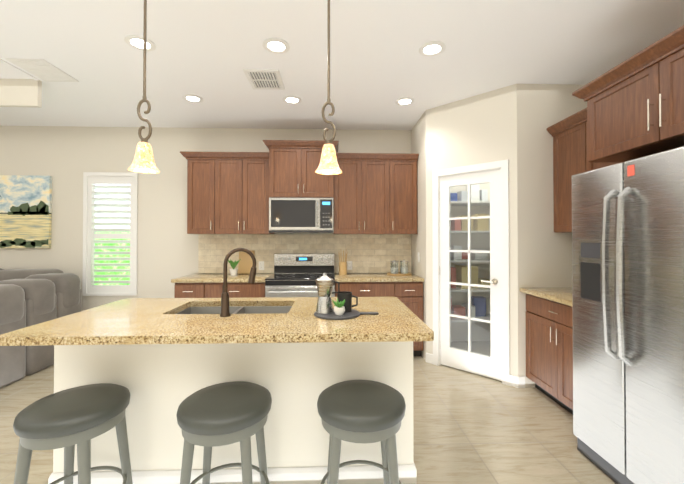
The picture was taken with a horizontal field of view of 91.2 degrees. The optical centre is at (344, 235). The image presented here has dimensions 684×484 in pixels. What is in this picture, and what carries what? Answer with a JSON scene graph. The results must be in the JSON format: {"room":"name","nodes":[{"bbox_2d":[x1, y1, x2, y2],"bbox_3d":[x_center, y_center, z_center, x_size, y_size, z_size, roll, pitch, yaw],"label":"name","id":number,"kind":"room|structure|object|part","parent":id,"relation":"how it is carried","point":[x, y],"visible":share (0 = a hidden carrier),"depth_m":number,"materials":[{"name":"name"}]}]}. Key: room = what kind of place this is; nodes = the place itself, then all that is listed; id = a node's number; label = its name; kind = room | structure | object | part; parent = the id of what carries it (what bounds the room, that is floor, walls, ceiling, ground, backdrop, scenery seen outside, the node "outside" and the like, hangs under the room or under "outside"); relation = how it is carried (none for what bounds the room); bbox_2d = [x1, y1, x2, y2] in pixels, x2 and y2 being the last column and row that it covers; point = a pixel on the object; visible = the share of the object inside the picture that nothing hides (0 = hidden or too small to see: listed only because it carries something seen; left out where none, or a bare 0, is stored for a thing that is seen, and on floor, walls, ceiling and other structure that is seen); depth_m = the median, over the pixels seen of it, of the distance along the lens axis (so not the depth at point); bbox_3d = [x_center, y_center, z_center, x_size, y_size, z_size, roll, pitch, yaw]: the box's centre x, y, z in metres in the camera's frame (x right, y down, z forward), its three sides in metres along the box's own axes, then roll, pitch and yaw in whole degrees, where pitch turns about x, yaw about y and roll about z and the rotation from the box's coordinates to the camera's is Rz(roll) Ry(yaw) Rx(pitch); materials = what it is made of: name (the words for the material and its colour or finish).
{"room":"kitchen","nodes":[
{"label":"kitchen","id":0,"kind":"room"},
{"bbox_2d":[0,126,489,341],"bbox_3d":[-2.242,0.008,4.381,9.250,2.800,0.172,0,-1,-2],"label":"wall","id":1,"kind":"structure","parent":0,"point":[69,159],"depth_m":4.31,"materials":[{"name":"beige paint"}]},
{"bbox_2d":[0,175,51,247],"bbox_3d":[-4.344,-0.296,4.224,1.218,0.915,0.038,0,-1,-2],"label":"painting","id":2,"kind":"object","parent":1,"relation":"attached to","point":[25,210],"visible":1,"depth_m":4.22,"materials":[{"name":"multicoloured"}]},
{"bbox_2d":[87,176,132,292],"bbox_3d":[-2.997,-0.010,4.302,0.580,1.496,0.058,0,-1,-2],"label":"window shutter","id":3,"kind":"object","parent":1,"relation":"attached to","point":[91,247],"visible":0.98,"depth_m":4.29,"materials":[{"name":"white wood"}]},
{"bbox_2d":[187,156,214,235],"bbox_3d":[-1.720,-0.469,4.162,0.325,0.910,0.350,0,-1,-2],"label":"upper cabinet","id":4,"kind":"object","parent":1,"relation":"attached to","point":[200,169],"depth_m":3.99,"materials":[{"name":"brown wood"}]},
{"bbox_2d":[215,156,270,235],"bbox_3d":[-1.234,-0.469,4.179,0.649,0.910,0.350,0,-1,-2],"label":"upper cabinet","id":5,"kind":"object","parent":1,"relation":"attached to","point":[253,202],"depth_m":4.01,"materials":[{"name":"brown wood"}]},
{"bbox_2d":[267,196,318,235],"bbox_3d":[-0.608,-0.237,4.163,0.596,0.414,0.421,0,-1,-2],"label":"microwave","id":6,"kind":"object","parent":1,"relation":"attached to","point":[285,214],"depth_m":3.95,"materials":[{"name":"silver metal"}]},
{"bbox_2d":[267,144,334,195],"bbox_3d":[-0.524,-0.750,4.171,0.766,0.607,0.421,0,-1,-2],"label":"upper cabinet","id":7,"kind":"object","parent":1,"relation":"attached to","point":[291,168],"depth_m":3.98,"materials":[{"name":"brown wood"}]},
{"bbox_2d":[319,196,334,235],"bbox_3d":[-0.227,-0.237,4.176,0.168,0.414,0.421,0,-1,-2],"label":"control panel","id":8,"kind":"object","parent":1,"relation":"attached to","point":[325,202],"depth_m":3.97,"materials":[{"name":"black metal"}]},
{"bbox_2d":[331,156,390,235],"bbox_3d":[0.198,-0.468,4.228,0.681,0.910,0.350,0,-1,-2],"label":"upper cabinet","id":9,"kind":"object","parent":1,"relation":"attached to","point":[363,186],"depth_m":4.06,"materials":[{"name":"brown wood"}]},
{"bbox_2d":[391,156,417,235],"bbox_3d":[0.709,-0.468,4.246,0.341,0.910,0.350,0,-1,-2],"label":"upper cabinet","id":10,"kind":"object","parent":1,"relation":"attached to","point":[403,168],"depth_m":4.08,"materials":[{"name":"brown wood"}]},
{"bbox_2d":[0,341,616,483],"bbox_3d":[-2.203,1.426,1.087,9.400,0.100,6.730,0,-1,-2],"label":"floor","id":11,"kind":"structure","parent":0,"point":[470,428],"depth_m":2.36,"materials":[{"name":"tile"}]},
{"bbox_2d":[0,268,80,388],"bbox_3d":[-4.861,0.883,2.286,3.610,1.010,3.680,0,-1,-2],"label":"sectional sofa","id":12,"kind":"object","parent":11,"relation":"on","point":[29,297],"visible":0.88,"depth_m":3.37,"materials":[{"name":"fabric"}]},
{"bbox_2d":[13,383,132,483],"bbox_3d":[-1.270,1.077,1.584,0.430,0.608,0.430,0,-1,-2],"label":"stool","id":13,"kind":"object","parent":11,"relation":"on","point":[81,417],"visible":1,"depth_m":1.48,"materials":[{"name":"grey leather"}]},
{"bbox_2d":[174,284,206,297],"bbox_3d":[-1.734,0.967,4.012,0.330,0.875,0.620,0,-1,-2],"label":"base cabinet","id":14,"kind":"object","parent":11,"relation":"on","point":[180,290],"depth_m":3.71,"materials":[{"name":"brown wood"}]},
{"bbox_2d":[0,248,433,483],"bbox_3d":[-0.608,0.731,2.056,2.045,1.310,1.002,0,-1,-2],"label":"kitchen island","id":15,"kind":"object","parent":11,"relation":"on","point":[161,359],"visible":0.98,"depth_m":1.84,"materials":[{"name":"beige paint"}]},
{"bbox_2d":[0,297,433,345],"bbox_3d":[-0.608,0.490,2.059,2.045,0.038,1.002,0,-1,-2],"label":"island countertop","id":16,"kind":"structure","parent":15,"relation":"on","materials":[{"name":"stone"}]},
{"bbox_2d":[177,306,291,313],"bbox_3d":[-0.726,0.599,2.208,0.746,0.176,0.406,0,-1,-2],"label":"sink","id":17,"kind":"object","parent":16,"relation":"in","point":[188,309],"depth_m":2.40,"materials":[{"name":"silver metal"}]},
{"bbox_2d":[220,248,256,316],"bbox_3d":[-0.633,0.273,1.986,0.197,0.395,0.125,0,-1,-2],"label":"faucet","id":18,"kind":"object","parent":16,"relation":"on","point":[225,312],"depth_m":1.95,"materials":[{"name":"brown metal"}]},
{"bbox_2d":[314,273,378,319],"bbox_3d":[0.008,0.347,1.986,0.383,0.244,0.276,0,-1,-2],"label":"tray","id":19,"kind":"object","parent":16,"relation":"on","point":[343,310],"depth_m":1.96,"materials":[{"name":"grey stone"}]},
{"bbox_2d":[176,381,271,483],"bbox_3d":[-0.570,1.077,1.608,0.430,0.608,0.430,0,-1,-2],"label":"stool","id":20,"kind":"object","parent":11,"relation":"on","point":[219,414],"visible":1,"depth_m":1.49,"materials":[{"name":"grey leather"}]},
{"bbox_2d":[207,284,262,297],"bbox_3d":[-1.233,0.968,4.030,0.673,0.875,0.620,0,-1,-2],"label":"base cabinet","id":21,"kind":"object","parent":11,"relation":"on","point":[213,290],"depth_m":3.72,"materials":[{"name":"brown wood"}]},
{"bbox_2d":[171,272,422,283],"bbox_3d":[-0.520,0.522,4.040,2.816,0.077,0.657,0,-1,-2],"label":"countertop","id":22,"kind":"structure","parent":21,"relation":"on","point":[200,277],"depth_m":3.87,"materials":[{"name":"beige stone"}]},
{"bbox_2d":[387,260,411,275],"bbox_3d":[0.681,0.399,4.192,0.310,0.184,0.310,0,-1,-2],"label":"glass jars","id":23,"kind":"object","parent":22,"relation":"on","point":[394,271],"depth_m":4.15,"materials":[{"name":"clear glass"}]},
{"bbox_2d":[263,280,334,296],"bbox_3d":[-0.508,0.952,4.017,0.768,0.905,0.656,0,-1,-2],"label":"door","id":24,"kind":"structure","parent":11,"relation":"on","point":[271,288],"depth_m":3.70,"materials":[{"name":"silver metal"}]},
{"bbox_2d":[265,254,334,296],"bbox_3d":[-0.507,0.820,3.993,0.772,1.170,0.717,0,-1,-2],"label":"stove","id":25,"kind":"object","parent":11,"relation":"on","point":[293,275],"depth_m":4.13,"materials":[{"name":"silver metal"}]},
{"bbox_2d":[275,264,334,271],"bbox_3d":[-0.516,0.435,4.268,0.760,0.095,0.005,0,-1,-2],"label":"backsplash","id":26,"kind":"structure","parent":25,"relation":"attached to","point":[278,267],"depth_m":4.27,"materials":[{"name":"metal"}]},
{"bbox_2d":[317,380,405,483],"bbox_3d":[0.080,1.078,1.631,0.430,0.608,0.430,0,-1,-2],"label":"stool","id":27,"kind":"object","parent":11,"relation":"on","point":[361,411],"visible":1,"depth_m":1.50,"materials":[{"name":"grey leather"}]},
{"bbox_2d":[335,284,394,296],"bbox_3d":[0.216,0.968,4.080,0.674,0.875,0.620,0,-1,-2],"label":"base cabinet","id":28,"kind":"object","parent":11,"relation":"on","point":[359,290],"depth_m":3.78,"materials":[{"name":"brown wood"}]},
{"bbox_2d":[395,280,423,356],"bbox_3d":[0.717,0.968,4.097,0.330,0.875,0.620,0,-1,-2],"label":"base cabinet","id":29,"kind":"object","parent":11,"relation":"on","point":[411,295],"depth_m":3.79,"materials":[{"name":"brown wood"}]},
{"bbox_2d":[520,93,587,410],"bbox_3d":[1.967,0.227,2.674,0.650,2.330,0.837,0,-1,-2],"label":"kitchen cabinets","id":30,"kind":"object","parent":11,"relation":"on","point":[546,321],"depth_m":2.84,"materials":[{"name":"brown wood"}]},
{"bbox_2d":[520,289,567,304],"bbox_3d":[1.955,0.496,2.653,0.675,0.038,0.873,0,-1,-2],"label":"countertop","id":31,"kind":"structure","parent":30,"relation":"on","point":[531,292],"depth_m":2.72,"materials":[{"name":"beige stone"}]},
{"bbox_2d":[568,141,683,483],"bbox_3d":[1.889,0.491,1.735,0.817,1.784,0.887,0,-1,-2],"label":"refrigerator","id":32,"kind":"object","parent":11,"relation":"on","point":[605,350],"depth_m":1.73,"materials":[{"name":"silver metal"}]},
{"bbox_2d":[0,0,683,129],"bbox_3d":[-2.203,-1.484,1.116,9.400,0.120,6.730,0,-1,-2],"label":"ceiling","id":33,"kind":"structure","parent":0,"point":[208,51],"depth_m":2.60,"materials":[{"name":"white paint"}]},
{"bbox_2d":[0,58,38,80],"bbox_3d":[-2.678,-1.423,0.475,0.025,0.012,5.083,0,-1,-2],"label":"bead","id":34,"kind":"object","parent":33,"relation":"attached to","point":[17,69],"visible":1,"depth_m":2.83,"materials":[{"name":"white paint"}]},
{"bbox_2d":[0,79,41,107],"bbox_3d":[-4.791,-1.286,2.964,4.055,0.240,0.042,0,-1,-2],"label":"header beam","id":35,"kind":"structure","parent":33,"relation":"attached to","point":[20,92],"depth_m":3.01,"materials":[{"name":"beige paint"}]},
{"bbox_2d":[5,58,78,81],"bbox_3d":[-2.564,-1.401,2.859,0.300,0.011,0.380,0,-1,-2],"label":"ceiling panel","id":36,"kind":"object","parent":33,"relation":"in","point":[43,69],"visible":0.98,"depth_m":2.83,"materials":[{"name":"white paint"}]},
{"bbox_2d":[124,35,155,50],"bbox_3d":[-1.499,-1.405,2.455,0.200,0.010,0.200,0,-1,-2],"label":"recessed light","id":37,"kind":"object","parent":33,"relation":"in","point":[135,41],"visible":0.88,"depth_m":2.44,"materials":[{"name":"white"}]},
{"bbox_2d":[128,0,159,173],"bbox_3d":[-1.072,-0.880,1.795,0.150,1.072,0.150,0,-1,-2],"label":"pendant light","id":38,"kind":"object","parent":33,"relation":"hanging from","point":[143,161],"visible":1,"depth_m":1.79,"materials":[{"name":"beige glass"}]},
{"bbox_2d":[182,94,202,102],"bbox_3d":[-1.553,-1.396,3.424,0.200,0.010,0.200,0,-1,-2],"label":"recessed light","id":39,"kind":"object","parent":33,"relation":"in","point":[192,98],"visible":1,"depth_m":3.42,"materials":[{"name":"white"}]},
{"bbox_2d":[243,69,284,89],"bbox_3d":[-0.718,-1.397,3.019,0.300,0.015,0.362,0,-1,-2],"label":"ceiling vent","id":40,"kind":"object","parent":33,"relation":"in","point":[264,79],"visible":1,"depth_m":3.00,"materials":[{"name":"white metal"}]},
{"bbox_2d":[263,38,289,53],"bbox_3d":[-0.510,-1.405,2.490,0.200,0.010,0.200,0,-1,-2],"label":"recessed light","id":41,"kind":"object","parent":33,"relation":"in","point":[276,45],"visible":1,"depth_m":2.48,"materials":[{"name":"white plastic"}]},
{"bbox_2d":[282,96,301,103],"bbox_3d":[-0.543,-1.395,3.459,0.200,0.010,0.200,0,-1,-2],"label":"recessed light","id":42,"kind":"object","parent":33,"relation":"in","point":[291,99],"visible":1,"depth_m":3.45,"materials":[{"name":"white plastic"}]},
{"bbox_2d":[315,0,341,174],"bbox_3d":[-0.088,-0.880,1.829,0.150,1.072,0.150,0,-1,-2],"label":"pendant light","id":43,"kind":"object","parent":33,"relation":"hanging from","point":[328,165],"visible":1,"depth_m":1.82,"materials":[{"name":"beige glass"}]},
{"bbox_2d":[395,97,413,105],"bbox_3d":[0.626,-1.395,3.500,0.200,0.010,0.200,0,-1,-2],"label":"recessed light","id":44,"kind":"object","parent":33,"relation":"in","point":[404,101],"visible":1,"depth_m":3.50,"materials":[{"name":"white"}]},
{"bbox_2d":[419,41,445,56],"bbox_3d":[0.660,-1.405,2.530,0.200,0.010,0.200,0,-1,-2],"label":"recessed light","id":45,"kind":"object","parent":33,"relation":"in","point":[432,48],"visible":1,"depth_m":2.52,"materials":[{"name":"white"}]},
{"bbox_2d":[411,84,586,387],"bbox_3d":[1.574,0.003,3.760,1.363,2.799,1.377,0,-1,-2],"label":"wall","id":46,"kind":"structure","parent":0,"point":[500,140],"depth_m":3.24,"materials":[{"name":"beige paint"}]},
{"bbox_2d":[450,184,489,321],"bbox_3d":[1.629,0.197,3.829,1.230,1.713,1.220,0,-1,-2],"label":"shelf","id":47,"kind":"object","parent":46,"relation":"attached to","point":[463,278],"depth_m":4.16,"materials":[{"name":"white wood"}]},
{"bbox_3d":[1.267,0.378,3.417,0.483,2.019,0.472,0,-1,-2],"label":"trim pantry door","id":48,"kind":"part","parent":46,"relation":"part of","materials":[{"name":"white wood"}]},
{"bbox_3d":[1.261,0.346,3.405,0.591,2.105,0.591,0,-1,-2],"label":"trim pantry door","id":49,"kind":"part","parent":46,"relation":"part of","materials":[{"name":"white wood"}]},
{"bbox_3d":[1.271,1.349,3.386,0.732,0.100,0.678,0,-1,-2],"label":"baseboard pantry","id":50,"kind":"part","parent":46,"relation":"part of","materials":[{"name":"white"}]},
{"label":"outside","id":51,"kind":"structure","parent":0,"visible":0},
{"bbox_2d":[95,184,129,284],"bbox_3d":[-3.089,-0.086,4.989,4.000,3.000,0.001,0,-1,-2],"label":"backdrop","id":52,"kind":"structure","parent":51,"point":[111,244],"depth_m":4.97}
]}

